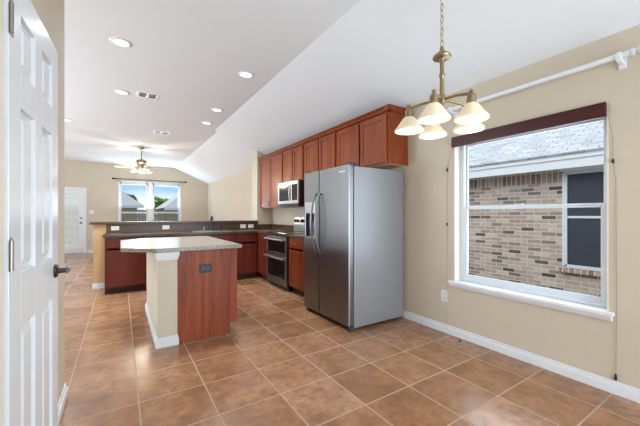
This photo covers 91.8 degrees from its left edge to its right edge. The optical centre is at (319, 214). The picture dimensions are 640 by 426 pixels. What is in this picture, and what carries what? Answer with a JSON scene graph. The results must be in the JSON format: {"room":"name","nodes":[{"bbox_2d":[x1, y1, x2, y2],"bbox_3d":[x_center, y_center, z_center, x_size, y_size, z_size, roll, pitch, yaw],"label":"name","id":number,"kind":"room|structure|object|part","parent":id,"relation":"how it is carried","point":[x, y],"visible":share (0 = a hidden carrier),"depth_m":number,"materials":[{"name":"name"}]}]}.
{"room":"kitchen","nodes":[
{"label":"kitchen","id":0,"kind":"room"},
{"bbox_2d":[30,0,63,401],"bbox_3d":[-0.361,-0.255,-0.132,0.120,2.950,5.170,0,0,-33],"label":"wall","id":1,"kind":"structure","parent":0,"point":[50,13],"depth_m":1.94,"materials":[{"name":"paint"}]},
{"bbox_2d":[0,0,3,425],"bbox_3d":[-0.902,0.190,0.849,0.032,2.060,0.145,0,0,-33],"label":"trim","id":2,"kind":"structure","parent":1,"relation":"attached to","point":[1,1],"depth_m":0.90,"materials":[{"name":"white paint"},{"name":"wood"}]},
{"bbox_2d":[4,0,70,425],"bbox_3d":[-1.070,0.222,1.197,0.082,1.972,0.618,0,0,-29],"label":"door","id":3,"kind":"structure","parent":1,"relation":"in","point":[32,270],"depth_m":1.09,"materials":[{"name":"paint"}]},
{"bbox_3d":[-1.034,-0.565,1.079,0.023,0.185,0.153,0,0,-29],"label":"door panel","id":4,"kind":"part","parent":3,"relation":"part of","materials":[{"name":"paint"}]},
{"bbox_3d":[-1.034,-0.082,1.079,0.023,0.540,0.153,0,0,-29],"label":"door panel","id":5,"kind":"part","parent":3,"relation":"part of","materials":[{"name":"paint"}]},
{"bbox_3d":[-1.034,0.683,1.079,0.023,0.630,0.153,0,0,-29],"label":"door panel","id":6,"kind":"part","parent":3,"relation":"part of","materials":[{"name":"paint"}]},
{"bbox_3d":[-1.153,-0.565,1.291,0.023,0.185,0.153,0,0,-29],"label":"door panel","id":7,"kind":"part","parent":3,"relation":"part of","materials":[{"name":"paint"}]},
{"bbox_3d":[-1.153,-0.082,1.291,0.023,0.540,0.153,0,0,-29],"label":"door panel","id":8,"kind":"part","parent":3,"relation":"part of","materials":[{"name":"paint"}]},
{"bbox_3d":[-1.153,0.683,1.291,0.023,0.630,0.153,0,0,-29],"label":"door panel","id":9,"kind":"part","parent":3,"relation":"part of","materials":[{"name":"paint"}]},
{"bbox_3d":[-1.186,0.253,1.430,0.055,0.062,0.098,0,0,-29],"label":"lever handle","id":10,"kind":"part","parent":3,"relation":"part of","materials":[{"name":"grey metal"}]},
{"bbox_2d":[58,383,67,425],"bbox_3d":[-1.641,1.175,1.718,0.301,0.090,0.706,0,0,-33],"label":"baseboard","id":11,"kind":"structure","parent":1,"relation":"attached to","point":[64,394],"depth_m":1.93,"materials":[{"name":"white paint"}]},
{"bbox_2d":[64,160,206,249],"bbox_3d":[-7.547,-0.280,10.097,7.440,3.000,0.150,0,0,-33],"label":"wall","id":12,"kind":"structure","parent":0,"point":[102,190],"depth_m":10.39,"materials":[{"name":"paint"}]},
{"bbox_2d":[64,190,83,253],"bbox_3d":[-7.967,0.205,9.751,0.840,2.010,0.107,0,0,-33],"label":"door","id":13,"kind":"structure","parent":12,"relation":"in","point":[68,248],"depth_m":9.88,"materials":[{"name":"white paint"}]},
{"bbox_2d":[64,194,77,246],"bbox_3d":[-7.978,0.172,9.769,0.570,1.666,0.014,0,0,-33],"label":"blind","id":14,"kind":"object","parent":13,"relation":"attached to","point":[74,201],"depth_m":9.82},
{"bbox_2d":[64,187,86,252],"bbox_3d":[-7.962,0.170,9.744,1.000,2.100,0.034,0,0,-33],"label":"trim","id":15,"kind":"structure","parent":12,"relation":"attached to","point":[69,188],"depth_m":9.99,"materials":[{"name":"white paint"}]},
{"bbox_2d":[120,181,147,221],"bbox_3d":[-6.468,-0.410,10.786,0.840,1.460,0.080,0,0,-33],"label":"window","id":16,"kind":"structure","parent":12,"relation":"in","point":[125,183],"depth_m":10.81,"materials":[{"name":"white plastic"}]},
{"bbox_2d":[118,180,180,221],"bbox_3d":[-5.982,-0.410,10.991,2.000,1.520,0.080,0,0,-33],"label":"trim","id":17,"kind":"structure","parent":12,"relation":"attached to","point":[150,184],"depth_m":10.97,"materials":[{"name":"white paint"}]},
{"bbox_2d":[112,177,186,182],"bbox_3d":[-5.962,-1.220,10.960,2.330,0.066,0.113,0,0,-33],"label":"curtain rod","id":18,"kind":"object","parent":12,"relation":"attached to","point":[113,177],"visible":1,"depth_m":10.90,"materials":[{"name":"black metal"}]},
{"bbox_2d":[153,183,179,220],"bbox_3d":[-5.615,-0.410,11.335,0.890,1.460,0.080,0,0,-33],"label":"window","id":19,"kind":"structure","parent":12,"relation":"in","point":[154,184],"depth_m":11.41,"materials":[{"name":"white plastic"}]},
{"bbox_2d":[93,151,272,283],"bbox_3d":[-2.477,-0.087,6.124,3.215,2.615,0.340,0,0,-33],"label":"wall","id":20,"kind":"structure","parent":0,"point":[263,215],"depth_m":6.66,"materials":[{"name":"paint"}]},
{"bbox_2d":[92,283,104,288],"bbox_3d":[-3.671,1.176,5.143,0.175,0.088,0.018,0,0,-33],"label":"baseboard","id":21,"kind":"structure","parent":20,"relation":"attached to","point":[96,285],"depth_m":5.13,"materials":[{"name":"white paint"}]},
{"bbox_2d":[89,220,257,224],"bbox_3d":[-2.617,0.137,5.952,2.893,0.039,0.318,0,0,-33],"label":"bar","id":22,"kind":"object","parent":20,"relation":"on","point":[231,221],"visible":0.96,"depth_m":5.64,"materials":[{"name":"brown stone"}]},
{"bbox_2d":[106,222,257,232],"bbox_3d":[-2.460,0.232,5.918,2.669,0.143,0.021,0,0,-33],"label":"backsplash","id":23,"kind":"structure","parent":20,"relation":"attached to","point":[123,228],"depth_m":5.76,"materials":[{"name":"brown stone"}]},
{"bbox_2d":[111,226,118,229],"bbox_3d":[-3.469,0.224,5.250,0.115,0.072,0.008,0,0,-33],"label":"outlet","id":24,"kind":"object","parent":23,"relation":"attached to","point":[112,227],"visible":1,"depth_m":5.25,"materials":[{"name":"beige plastic"}]},
{"bbox_2d":[59,252,639,425],"bbox_3d":[-3.446,1.280,3.728,7.740,0.120,15.300,0,0,-33],"label":"floor","id":25,"kind":"structure","parent":0,"point":[282,362],"depth_m":2.34,"materials":[{"name":"tile"}]},
{"bbox_2d":[105,236,151,294],"bbox_3d":[-3.146,0.782,5.098,0.628,0.876,0.621,0,0,-33],"label":"base cabinet","id":26,"kind":"object","parent":25,"relation":"on","point":[124,271],"visible":0.65,"depth_m":4.81,"materials":[{"name":"brown wood"}]},
{"bbox_3d":[-2.981,0.438,4.847,0.585,0.145,0.021,0,0,-33],"label":"drawer","id":27,"kind":"part","parent":26,"relation":"part of","materials":[{"name":"brown wood"}]},
{"bbox_3d":[-2.981,0.818,4.847,0.585,0.555,0.021,0,0,-33],"label":"door","id":28,"kind":"part","parent":26,"relation":"part of","materials":[{"name":"brown wood"}]},
{"bbox_3d":[-2.983,0.818,4.850,0.473,0.443,0.010,0,0,-33],"label":"panel","id":29,"kind":"part","parent":26,"relation":"part of","materials":[{"name":"brown wood"}]},
{"bbox_2d":[103,229,291,237],"bbox_3d":[-2.009,0.323,5.532,3.061,0.038,1.113,0,0,-33],"label":"countertop","id":30,"kind":"structure","parent":26,"relation":"on","point":[263,231],"depth_m":5.38,"materials":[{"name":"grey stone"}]},
{"bbox_2d":[192,230,228,231],"bbox_3d":[-2.035,0.395,5.802,0.652,0.194,0.392,0,0,-33],"label":"sink","id":31,"kind":"object","parent":30,"relation":"in","point":[208,230],"visible":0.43,"depth_m":5.88,"materials":[{"name":"silver metal"}]},
{"bbox_2d":[210,216,214,229],"bbox_3d":[-2.093,0.157,5.993,0.105,0.293,0.181,0,0,-9],"label":"faucet","id":32,"kind":"object","parent":30,"relation":"on","point":[211,217],"visible":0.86,"depth_m":6.03,"materials":[{"name":"brown metal"}]},
{"bbox_2d":[152,235,191,237],"bbox_3d":[-2.625,0.782,5.433,0.608,0.876,0.621,0,0,-33],"label":"base cabinet","id":33,"kind":"object","parent":25,"relation":"on","point":[174,235],"visible":0.16,"depth_m":5.21,"materials":[{"name":"brown wood"}]},
{"bbox_2d":[145,248,236,348],"bbox_3d":[-1.560,0.781,3.623,0.761,0.877,1.438,0,0,-33],"label":"kitchen island","id":34,"kind":"object","parent":25,"relation":"on","point":[183,304],"visible":0.94,"depth_m":3.03,"materials":[{"name":"paint"}]},
{"bbox_3d":[-1.798,1.174,3.470,0.195,0.092,1.438,0,0,-33],"label":"baseboard","id":35,"kind":"part","parent":34,"relation":"part of","materials":[{"name":"white paint"}]},
{"bbox_2d":[120,236,241,252],"bbox_3d":[-1.677,0.323,3.586,1.062,0.038,1.555,0,0,-33],"label":"island countertop","id":36,"kind":"structure","parent":34,"relation":"on","point":[190,243],"depth_m":3.19,"materials":[{"name":"stone"}]},
{"bbox_2d":[199,263,211,272],"bbox_3d":[-1.136,0.530,3.080,0.125,0.088,0.008,0,0,-33],"label":"outlet","id":37,"kind":"object","parent":34,"relation":"attached to","point":[203,268],"visible":1,"depth_m":3.08,"materials":[{"name":"black plastic"}]},
{"bbox_3d":[-1.120,0.781,3.109,0.578,0.877,0.020,0,0,-33],"label":"panel","id":38,"kind":"part","parent":34,"relation":"part of","materials":[{"name":"brown wood"}]},
{"bbox_2d":[192,234,234,242],"bbox_3d":[-2.049,0.782,5.804,0.758,0.876,0.621,0,0,-33],"label":"base cabinet","id":39,"kind":"object","parent":25,"relation":"on","point":[228,237],"visible":0.19,"depth_m":5.64,"materials":[{"name":"brown wood"}]},
{"bbox_3d":[-1.897,0.732,5.568,0.758,0.776,0.018,0,0,-33],"label":"frame","id":40,"kind":"part","parent":39,"relation":"part of","materials":[{"name":"brown wood"}]},
{"bbox_3d":[-1.886,0.438,5.553,0.720,0.145,0.021,0,0,-33],"label":"drawer","id":41,"kind":"part","parent":39,"relation":"part of","materials":[{"name":"brown wood"}]},
{"bbox_2d":[235,233,257,279],"bbox_3d":[-1.547,0.782,6.128,0.433,0.876,0.621,0,0,-33],"label":"base cabinet","id":42,"kind":"object","parent":25,"relation":"on","point":[247,256],"visible":0.77,"depth_m":5.89,"materials":[{"name":"brown wood"}]},
{"bbox_3d":[-1.381,0.438,5.877,0.390,0.145,0.021,0,0,-33],"label":"drawer","id":43,"kind":"part","parent":42,"relation":"part of","materials":[{"name":"brown wood"}]},
{"bbox_3d":[-1.381,0.818,5.877,0.390,0.555,0.021,0,0,-33],"label":"door","id":44,"kind":"part","parent":42,"relation":"part of","materials":[{"name":"brown wood"}]},
{"bbox_3d":[-1.383,0.818,5.880,0.278,0.443,0.010,0,0,-33],"label":"panel","id":45,"kind":"part","parent":42,"relation":"part of","materials":[{"name":"brown wood"}]},
{"bbox_2d":[258,233,268,280],"bbox_3d":[-0.824,0.782,5.943,0.611,0.876,0.505,0,0,-33],"label":"base cabinet","id":46,"kind":"object","parent":25,"relation":"on","point":[262,243],"visible":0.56,"depth_m":5.78,"materials":[{"name":"brown wood"}]},
{"bbox_3d":[-1.062,0.730,5.774,0.010,0.618,0.318,0,0,-33],"label":"panel","id":47,"kind":"part","parent":46,"relation":"part of","materials":[{"name":"brown wood"}]},
{"bbox_2d":[264,217,303,291],"bbox_3d":[-0.508,0.627,5.358,0.694,1.185,0.780,0,0,-33],"label":"oven range","id":48,"kind":"object","parent":25,"relation":"on","point":[277,254],"visible":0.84,"depth_m":5.17,"materials":[{"name":"silver metal"}]},
{"bbox_3d":[-0.772,0.705,5.188,0.066,0.029,0.740,0,0,-33],"label":"handle","id":49,"kind":"part","parent":48,"relation":"part of","materials":[{"name":"metal"}]},
{"bbox_3d":[-0.772,0.405,5.188,0.066,0.029,0.740,0,0,-33],"label":"handle","id":50,"kind":"part","parent":48,"relation":"part of","materials":[{"name":"metal"}]},
{"bbox_3d":[-0.728,0.867,5.216,0.044,0.406,0.772,0,0,-33],"label":"oven door","id":51,"kind":"part","parent":48,"relation":"part of","materials":[{"name":"silver metal"}]},
{"bbox_3d":[-0.728,0.510,5.216,0.044,0.296,0.772,0,0,-33],"label":"oven door","id":52,"kind":"part","parent":48,"relation":"part of","materials":[{"name":"silver metal"}]},
{"bbox_3d":[-0.726,1.110,5.218,0.039,0.070,0.772,0,0,-33],"label":"panel","id":53,"kind":"part","parent":48,"relation":"part of","materials":[{"name":"silver metal"}]},
{"bbox_2d":[269,231,303,234],"bbox_3d":[-0.496,0.303,5.366,0.545,0.015,0.780,0,0,-33],"label":"cooktop","id":54,"kind":"object","parent":48,"relation":"in","point":[271,232],"depth_m":5.24,"materials":[{"name":"black glass"}]},
{"bbox_3d":[-0.254,0.165,5.521,0.080,0.260,0.780,0,0,-33],"label":"control panel","id":55,"kind":"part","parent":48,"relation":"part of","materials":[{"name":"metal"}]},
{"bbox_2d":[289,237,303,295],"bbox_3d":[-0.020,0.782,4.664,0.645,0.876,0.885,0,0,-33],"label":"base cabinet","id":56,"kind":"object","parent":25,"relation":"on","point":[296,245],"visible":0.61,"depth_m":4.67,"materials":[{"name":"brown wood"}]},
{"bbox_2d":[287,234,303,238],"bbox_3d":[-0.010,0.323,4.672,0.631,0.038,0.897,0,0,-33],"label":"countertop","id":57,"kind":"structure","parent":56,"relation":"on","point":[301,236],"depth_m":4.67,"materials":[{"name":"brown stone"}]},
{"bbox_3d":[-0.368,0.438,4.690,0.021,0.145,0.405,0,0,-33],"label":"drawer","id":58,"kind":"part","parent":56,"relation":"part of","materials":[{"name":"brown wood"}]},
{"bbox_3d":[-0.368,0.818,4.690,0.021,0.555,0.405,0,0,-33],"label":"door","id":59,"kind":"part","parent":56,"relation":"part of","materials":[{"name":"brown wood"}]},
{"bbox_3d":[-0.365,0.818,4.692,0.010,0.443,0.293,0,0,-33],"label":"panel","id":60,"kind":"part","parent":56,"relation":"part of","materials":[{"name":"brown wood"}]},
{"bbox_3d":[-0.139,0.818,4.335,0.021,0.555,0.410,0,0,-33],"label":"door","id":61,"kind":"part","parent":56,"relation":"part of","materials":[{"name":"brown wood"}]},
{"bbox_2d":[304,162,402,331],"bbox_3d":[0.350,0.333,3.786,0.913,1.775,0.923,0,0,-33],"label":"refrigerator","id":62,"kind":"object","parent":25,"relation":"on","point":[353,215],"visible":1,"depth_m":3.45,"materials":[{"name":"silver metal"}]},
{"bbox_3d":[-0.109,0.065,3.875,0.048,0.450,0.235,0,0,-33],"label":"dispenser frame","id":63,"kind":"part","parent":62,"relation":"part of","materials":[{"name":"metal"}]},
{"bbox_3d":[-0.079,0.319,3.852,0.067,1.693,0.346,0,0,-33],"label":"freezer door","id":64,"kind":"part","parent":62,"relation":"part of","materials":[{"name":"silver metal"}]},
{"bbox_3d":[-0.076,0.100,3.697,0.100,0.724,0.025,0,0,-33],"label":"handle","id":65,"kind":"part","parent":62,"relation":"part of","materials":[{"name":"silver metal"}]},
{"bbox_3d":[-0.028,0.100,3.622,0.100,0.724,0.025,0,0,-33],"label":"handle","id":66,"kind":"part","parent":62,"relation":"part of","materials":[{"name":"silver metal"}]},
{"bbox_3d":[0.173,0.319,3.461,0.067,1.693,0.569,0,0,-33],"label":"door","id":67,"kind":"part","parent":62,"relation":"part of","materials":[{"name":"silver metal"}]},
{"bbox_2d":[64,0,639,183],"bbox_3d":[-3.442,-1.485,3.730,7.750,0.690,15.300,0,0,-33],"label":"ceiling","id":68,"kind":"structure","parent":0,"point":[317,66],"depth_m":3.18,"materials":[{"name":"paint"}]},
{"bbox_2d":[109,37,131,47],"bbox_3d":[-1.993,-1.725,3.105,0.196,0.010,0.196,0,0,-33],"label":"recessed light","id":69,"kind":"object","parent":68,"relation":"in","point":[118,41],"visible":1,"depth_m":3.10,"materials":[{"name":"white paint"}]},
{"bbox_2d":[113,89,129,94],"bbox_3d":[-2.791,-1.725,4.364,0.196,0.010,0.196,0,0,-33],"label":"recessed light","id":70,"kind":"object","parent":68,"relation":"in","point":[118,91],"visible":1,"depth_m":4.36,"materials":[{"name":"white paint"}]},
{"bbox_2d":[114,146,169,172],"bbox_3d":[-4.526,-1.389,7.920,1.249,0.680,1.258,0,0,-33],"label":"ceiling fan","id":71,"kind":"object","parent":68,"relation":"hanging from","point":[142,163],"visible":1,"depth_m":7.83,"materials":[{"name":"gold metal"}]},
{"bbox_3d":[-4.965,-1.220,7.857,0.470,0.040,0.150,0,0,-4],"label":"blade","id":72,"kind":"part","parent":71,"relation":"part of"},
{"bbox_3d":[-4.644,-1.220,7.475,0.150,0.040,0.470,0,0,14],"label":"blade","id":73,"kind":"part","parent":71,"relation":"part of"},
{"bbox_3d":[-4.541,-1.294,7.887,0.236,0.250,0.236,0,0,-33],"label":"motor","id":74,"kind":"part","parent":71,"relation":"part of","materials":[{"name":"gold metal"}]},
{"bbox_2d":[136,90,158,99],"bbox_3d":[-2.489,-1.725,4.475,0.270,0.008,0.240,0,0,-33],"label":"ceiling vent","id":75,"kind":"object","parent":68,"relation":"in","point":[142,94],"visible":1,"depth_m":4.47,"materials":[{"name":"white metal"}]},
{"bbox_2d":[153,130,169,134],"bbox_3d":[-3.324,-1.725,6.500,0.300,0.008,0.240,0,0,-33],"label":"ceiling vent","id":76,"kind":"object","parent":68,"relation":"in","point":[154,131],"visible":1,"depth_m":6.49,"materials":[{"name":"white metal"}]},
{"bbox_2d":[211,108,222,111],"bbox_3d":[-1.692,-1.725,5.095,0.196,0.010,0.196,0,0,-33],"label":"recessed light","id":77,"kind":"object","parent":68,"relation":"in","point":[212,109],"visible":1,"depth_m":5.07,"materials":[{"name":"white paint"}]},
{"bbox_2d":[238,71,253,77],"bbox_3d":[-0.910,-1.725,3.815,0.196,0.010,0.196,0,0,-33],"label":"recessed light","id":78,"kind":"object","parent":68,"relation":"in","point":[245,74],"visible":1,"depth_m":3.81,"materials":[{"name":"white paint"}]},
{"bbox_2d":[395,0,489,138],"bbox_3d":[0.679,-1.103,1.689,0.490,1.252,0.483,0,0,-33],"label":"chandelier","id":79,"kind":"object","parent":68,"relation":"hanging from","point":[469,119],"visible":1,"depth_m":1.68,"materials":[{"name":"gold metal"}]},
{"bbox_3d":[0.509,-0.516,1.771,0.162,0.079,0.162,0,0,-33],"label":"lamp shade","id":80,"kind":"part","parent":79,"relation":"part of","materials":[{"name":"white glass"}]},
{"bbox_3d":[0.581,-0.619,1.738,0.162,0.036,0.015,0,0,24],"label":"arm","id":81,"kind":"part","parent":79,"relation":"part of","materials":[{"name":"gold metal"}]},
{"bbox_3d":[0.681,-0.516,1.874,0.162,0.079,0.162,0,0,-33],"label":"lamp shade","id":82,"kind":"part","parent":79,"relation":"part of","materials":[{"name":"white glass"}]},
{"bbox_3d":[0.571,-0.516,1.554,0.162,0.079,0.162,0,0,-33],"label":"lamp shade","id":83,"kind":"part","parent":79,"relation":"part of","materials":[{"name":"white glass"}]},
{"bbox_3d":[0.668,-0.718,1.699,0.048,0.255,0.048,0,0,-33],"label":"stem","id":84,"kind":"part","parent":79,"relation":"part of","materials":[{"name":"gold metal"}]},
{"bbox_3d":[0.668,-1.306,1.699,0.016,0.783,0.016,0,0,12],"label":"chain","id":85,"kind":"part","parent":79,"relation":"part of","materials":[{"name":"gold metal"}]},
{"bbox_3d":[0.761,-0.619,1.724,0.162,0.036,0.015,0,0,-15],"label":"arm","id":86,"kind":"part","parent":79,"relation":"part of","materials":[{"name":"gold metal"}]},
{"bbox_3d":[0.716,-0.619,1.617,0.015,0.036,0.162,0,0,-30],"label":"arm","id":87,"kind":"part","parent":79,"relation":"part of","materials":[{"name":"gold metal"}]},
{"bbox_3d":[0.838,-0.516,1.745,0.162,0.079,0.162,0,0,-33],"label":"lamp shade","id":88,"kind":"part","parent":79,"relation":"part of","materials":[{"name":"white glass"}]},
{"bbox_3d":[0.756,-0.516,1.548,0.162,0.079,0.162,0,0,-33],"label":"lamp shade","id":89,"kind":"part","parent":79,"relation":"part of","materials":[{"name":"white glass"}]},
{"bbox_2d":[207,24,639,388],"bbox_3d":[-0.292,-0.050,5.848,0.160,2.540,15.150,0,0,-33],"label":"wall","id":90,"kind":"structure","parent":0,"point":[585,343],"depth_m":2.50,"materials":[{"name":"paint"}]},
{"bbox_2d":[258,224,293,230],"bbox_3d":[-0.887,0.252,6.283,0.366,0.103,1.127,0,0,-33],"label":"backsplash","id":91,"kind":"structure","parent":90,"relation":"attached to","point":[260,226],"depth_m":6.65,"materials":[{"name":"brown stone"}]},
{"bbox_2d":[260,152,293,207],"bbox_3d":[-0.872,-0.655,6.264,0.359,1.019,1.123,0,0,-33],"label":"upper cabinet","id":92,"kind":"object","parent":90,"relation":"attached to","point":[271,168],"visible":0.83,"depth_m":6.17,"materials":[{"name":"brown wood"}]},
{"bbox_3d":[-1.133,-0.657,6.420,0.010,0.863,0.406,0,0,-33],"label":"panel","id":93,"kind":"part","parent":92,"relation":"part of","materials":[{"name":"brown wood"}]},
{"bbox_3d":[-1.135,-0.657,6.418,0.021,0.975,0.518,0,0,-33],"label":"door","id":94,"kind":"part","parent":92,"relation":"part of","materials":[{"name":"brown wood"}]},
{"bbox_3d":[-0.837,-0.657,5.960,0.010,0.863,0.406,0,0,-33],"label":"panel","id":95,"kind":"part","parent":92,"relation":"part of","materials":[{"name":"brown wood"}]},
{"bbox_3d":[-0.839,-0.657,5.958,0.021,0.975,0.518,0,0,-33],"label":"door","id":96,"kind":"part","parent":92,"relation":"part of","materials":[{"name":"brown wood"}]},
{"bbox_2d":[283,144,303,181],"bbox_3d":[-0.356,-0.871,5.463,0.359,0.589,0.768,0,0,-33],"label":"upper cabinet","id":97,"kind":"object","parent":90,"relation":"attached to","point":[293,159],"visible":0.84,"depth_m":5.34,"materials":[{"name":"brown wood"}]},
{"bbox_3d":[-0.569,-0.873,5.544,0.010,0.433,0.229,0,0,-33],"label":"panel","id":98,"kind":"part","parent":97,"relation":"part of","materials":[{"name":"brown wood"}]},
{"bbox_3d":[-0.572,-0.873,5.542,0.021,0.545,0.341,0,0,-33],"label":"door","id":99,"kind":"part","parent":97,"relation":"part of","materials":[{"name":"brown wood"}]},
{"bbox_2d":[278,180,303,206],"bbox_3d":[-0.404,-0.360,5.427,0.476,0.430,0.754,0,0,-33],"label":"microwave","id":100,"kind":"object","parent":97,"relation":"attached to","point":[291,193],"visible":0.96,"depth_m":5.19,"materials":[{"name":"silver metal"}]},
{"bbox_3d":[-0.609,-0.383,5.424,0.029,0.375,0.537,0,0,-33],"label":"door","id":101,"kind":"part","parent":100,"relation":"part of","materials":[{"name":"metal"}]},
{"bbox_3d":[-0.404,-0.383,5.106,0.029,0.375,0.214,0,0,-33],"label":"control panel","id":102,"kind":"part","parent":100,"relation":"part of","materials":[{"name":"metal"}]},
{"bbox_3d":[-0.372,-0.873,5.232,0.021,0.545,0.341,0,0,-33],"label":"door","id":103,"kind":"part","parent":97,"relation":"part of","materials":[{"name":"brown wood"}]},
{"bbox_3d":[-0.369,-0.873,5.234,0.010,0.433,0.229,0,0,-33],"label":"panel","id":104,"kind":"part","parent":97,"relation":"part of","materials":[{"name":"brown wood"}]},
{"bbox_2d":[304,131,336,173],"bbox_3d":[0.112,-0.655,4.765,0.328,1.019,0.898,0,0,-33],"label":"upper cabinet","id":105,"kind":"object","parent":90,"relation":"attached to","point":[320,154],"visible":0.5,"depth_m":4.62,"materials":[{"name":"brown wood"}]},
{"bbox_3d":[-0.135,-0.657,4.863,0.021,0.975,0.406,0,0,-33],"label":"door","id":106,"kind":"part","parent":105,"relation":"part of","materials":[{"name":"brown wood"}]},
{"bbox_3d":[-0.132,-0.657,4.865,0.010,0.863,0.294,0,0,-33],"label":"panel","id":107,"kind":"part","parent":105,"relation":"part of","materials":[{"name":"brown wood"}]},
{"bbox_3d":[0.103,-0.657,4.500,0.010,0.863,0.294,0,0,-33],"label":"panel","id":108,"kind":"part","parent":105,"relation":"part of","materials":[{"name":"brown wood"}]},
{"bbox_3d":[0.100,-0.657,4.498,0.021,0.975,0.406,0,0,-33],"label":"door","id":109,"kind":"part","parent":105,"relation":"part of","materials":[{"name":"brown wood"}]},
{"bbox_2d":[257,104,406,160],"bbox_3d":[-0.140,-1.192,5.119,0.367,0.051,3.880,0,0,-33],"label":"crown molding","id":110,"kind":"structure","parent":90,"relation":"attached to","point":[389,107],"depth_m":4.12,"materials":[{"name":"brown wood"}]},
{"bbox_2d":[337,111,407,168],"bbox_3d":[0.627,-0.871,3.964,0.328,0.589,0.993,0,0,-33],"label":"upper cabinet","id":111,"kind":"object","parent":90,"relation":"attached to","point":[373,142],"visible":0.76,"depth_m":3.65,"materials":[{"name":"brown wood"}]},
{"bbox_3d":[0.371,-0.873,4.084,0.010,0.433,0.342,0,0,-33],"label":"panel","id":112,"kind":"part","parent":111,"relation":"part of","materials":[{"name":"brown wood"}]},
{"bbox_3d":[0.368,-0.873,4.082,0.021,0.545,0.454,0,0,-33],"label":"door","id":113,"kind":"part","parent":111,"relation":"part of","materials":[{"name":"brown wood"}]},
{"bbox_3d":[0.629,-0.873,3.678,0.021,0.545,0.454,0,0,-33],"label":"door","id":114,"kind":"part","parent":111,"relation":"part of","materials":[{"name":"brown wood"}]},
{"bbox_3d":[0.632,-0.873,3.679,0.010,0.433,0.342,0,0,-33],"label":"panel","id":115,"kind":"part","parent":111,"relation":"part of","materials":[{"name":"brown wood"}]},
{"bbox_2d":[441,290,446,301],"bbox_3d":[1.293,0.843,3.229,0.008,0.115,0.072,0,0,-33],"label":"outlet","id":116,"kind":"object","parent":90,"relation":"attached to","point":[443,292],"visible":1,"depth_m":3.23,"materials":[{"name":"white paint"}]},
{"bbox_2d":[403,310,639,402],"bbox_3d":[2.364,1.176,1.558,0.018,0.088,5.060,0,0,-33],"label":"baseboard","id":117,"kind":"structure","parent":90,"relation":"attached to","point":[631,393],"depth_m":2.49,"materials":[{"name":"white paint"}]},
{"bbox_2d":[447,280,614,321],"bbox_3d":[1.715,0.700,2.674,0.190,0.067,1.260,0,0,-33],"label":"trim","id":118,"kind":"structure","parent":90,"relation":"attached to","point":[591,311],"depth_m":2.48,"materials":[{"name":"white paint"}]},
{"bbox_2d":[454,105,608,310],"bbox_3d":[1.739,-0.050,2.681,0.143,1.431,1.187,0,0,-33],"label":"trim","id":119,"kind":"structure","parent":90,"relation":"attached to","point":[456,149],"depth_m":3.14,"materials":[{"name":"white paint"}]},
{"bbox_2d":[460,112,606,307],"bbox_3d":[1.765,-0.050,2.697,0.082,1.431,1.161,0,0,-33],"label":"window","id":120,"kind":"structure","parent":90,"relation":"in","point":[592,300],"depth_m":2.62,"materials":[{"name":"white plastic"}]},
{"bbox_2d":[446,102,616,380],"bbox_3d":[1.678,0.194,2.663,0.085,1.952,1.309,0,0,-33],"label":"window blind","id":121,"kind":"object","parent":120,"relation":"attached to","point":[598,110],"visible":0.97,"depth_m":2.46,"materials":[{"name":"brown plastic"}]},
{"bbox_3d":[2.002,0.205,2.123,0.005,1.770,0.045,0,0,-41],"label":"cord","id":122,"kind":"part","parent":121,"relation":"part of","materials":[{"name":"white fabric"}]},
{"bbox_3d":[1.761,0.277,2.680,0.027,0.719,1.085,0,0,-33],"label":"sash","id":123,"kind":"part","parent":120,"relation":"part of","materials":[{"name":"white plastic"}]},
{"bbox_3d":[1.783,-0.389,2.695,0.018,0.652,1.085,0,0,-33],"label":"sash","id":124,"kind":"part","parent":120,"relation":"part of","materials":[{"name":"white plastic"}]},
{"bbox_2d":[446,45,639,117],"bbox_3d":[1.642,-1.033,2.574,0.132,0.102,1.606,0,0,-33],"label":"curtain rod","id":125,"kind":"object","parent":90,"relation":"attached to","point":[620,57],"visible":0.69,"depth_m":2.25,"materials":[{"name":"white paint"}]},
{"label":"outside","id":126,"kind":"structure","parent":0,"visible":0},
{"bbox_3d":[-7.443,1.545,11.561,80.000,0.150,92.500,0,0,-33],"label":"ground","id":127,"kind":"structure","parent":126,"visible":0},
{"bbox_2d":[64,189,143,220],"bbox_3d":[-17.983,-1.255,20.820,10.300,5.450,7.520,0,0,-33],"label":"neighbor house","id":128,"kind":"structure","parent":127,"relation":"on","point":[127,202],"depth_m":20.20,"materials":[{"name":"grey"}]},
{"bbox_2d":[64,209,177,243],"bbox_3d":[-10.047,0.584,17.395,13.937,1.772,0.150,0,0,-33],"label":"wooden fence","id":129,"kind":"object","parent":127,"relation":"on","point":[125,217],"visible":0.1,"depth_m":17.21,"materials":[{"name":"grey wood"}]},
{"bbox_2d":[154,196,168,209],"bbox_3d":[-15.677,-0.191,30.335,1.850,3.335,2.142,0,0,-9],"label":"leafy tree","id":130,"kind":"object","parent":127,"relation":"on","point":[159,200],"visible":0.38,"depth_m":29.85,"materials":[{"name":"green plant"}]},
{"bbox_2d":[155,194,177,220],"bbox_3d":[-8.229,-1.255,27.099,10.500,5.450,7.520,0,0,-33],"label":"neighbor house","id":131,"kind":"structure","parent":127,"relation":"on","point":[171,204],"depth_m":21.86,"materials":[{"name":"grey"}]},
{"bbox_2d":[468,120,603,296],"bbox_3d":[5.476,-1.030,5.904,4.536,5.000,16.600,0,0,-33],"label":"brick house","id":132,"kind":"structure","parent":127,"relation":"on","point":[554,248],"depth_m":5.09,"materials":[{"name":"brown brick"}]},
{"bbox_3d":[4.022,0.848,4.430,0.080,0.065,0.995,0,0,-33],"label":"window sill","id":133,"kind":"part","parent":132,"relation":"part of","materials":[{"name":"brick"}]}
]}

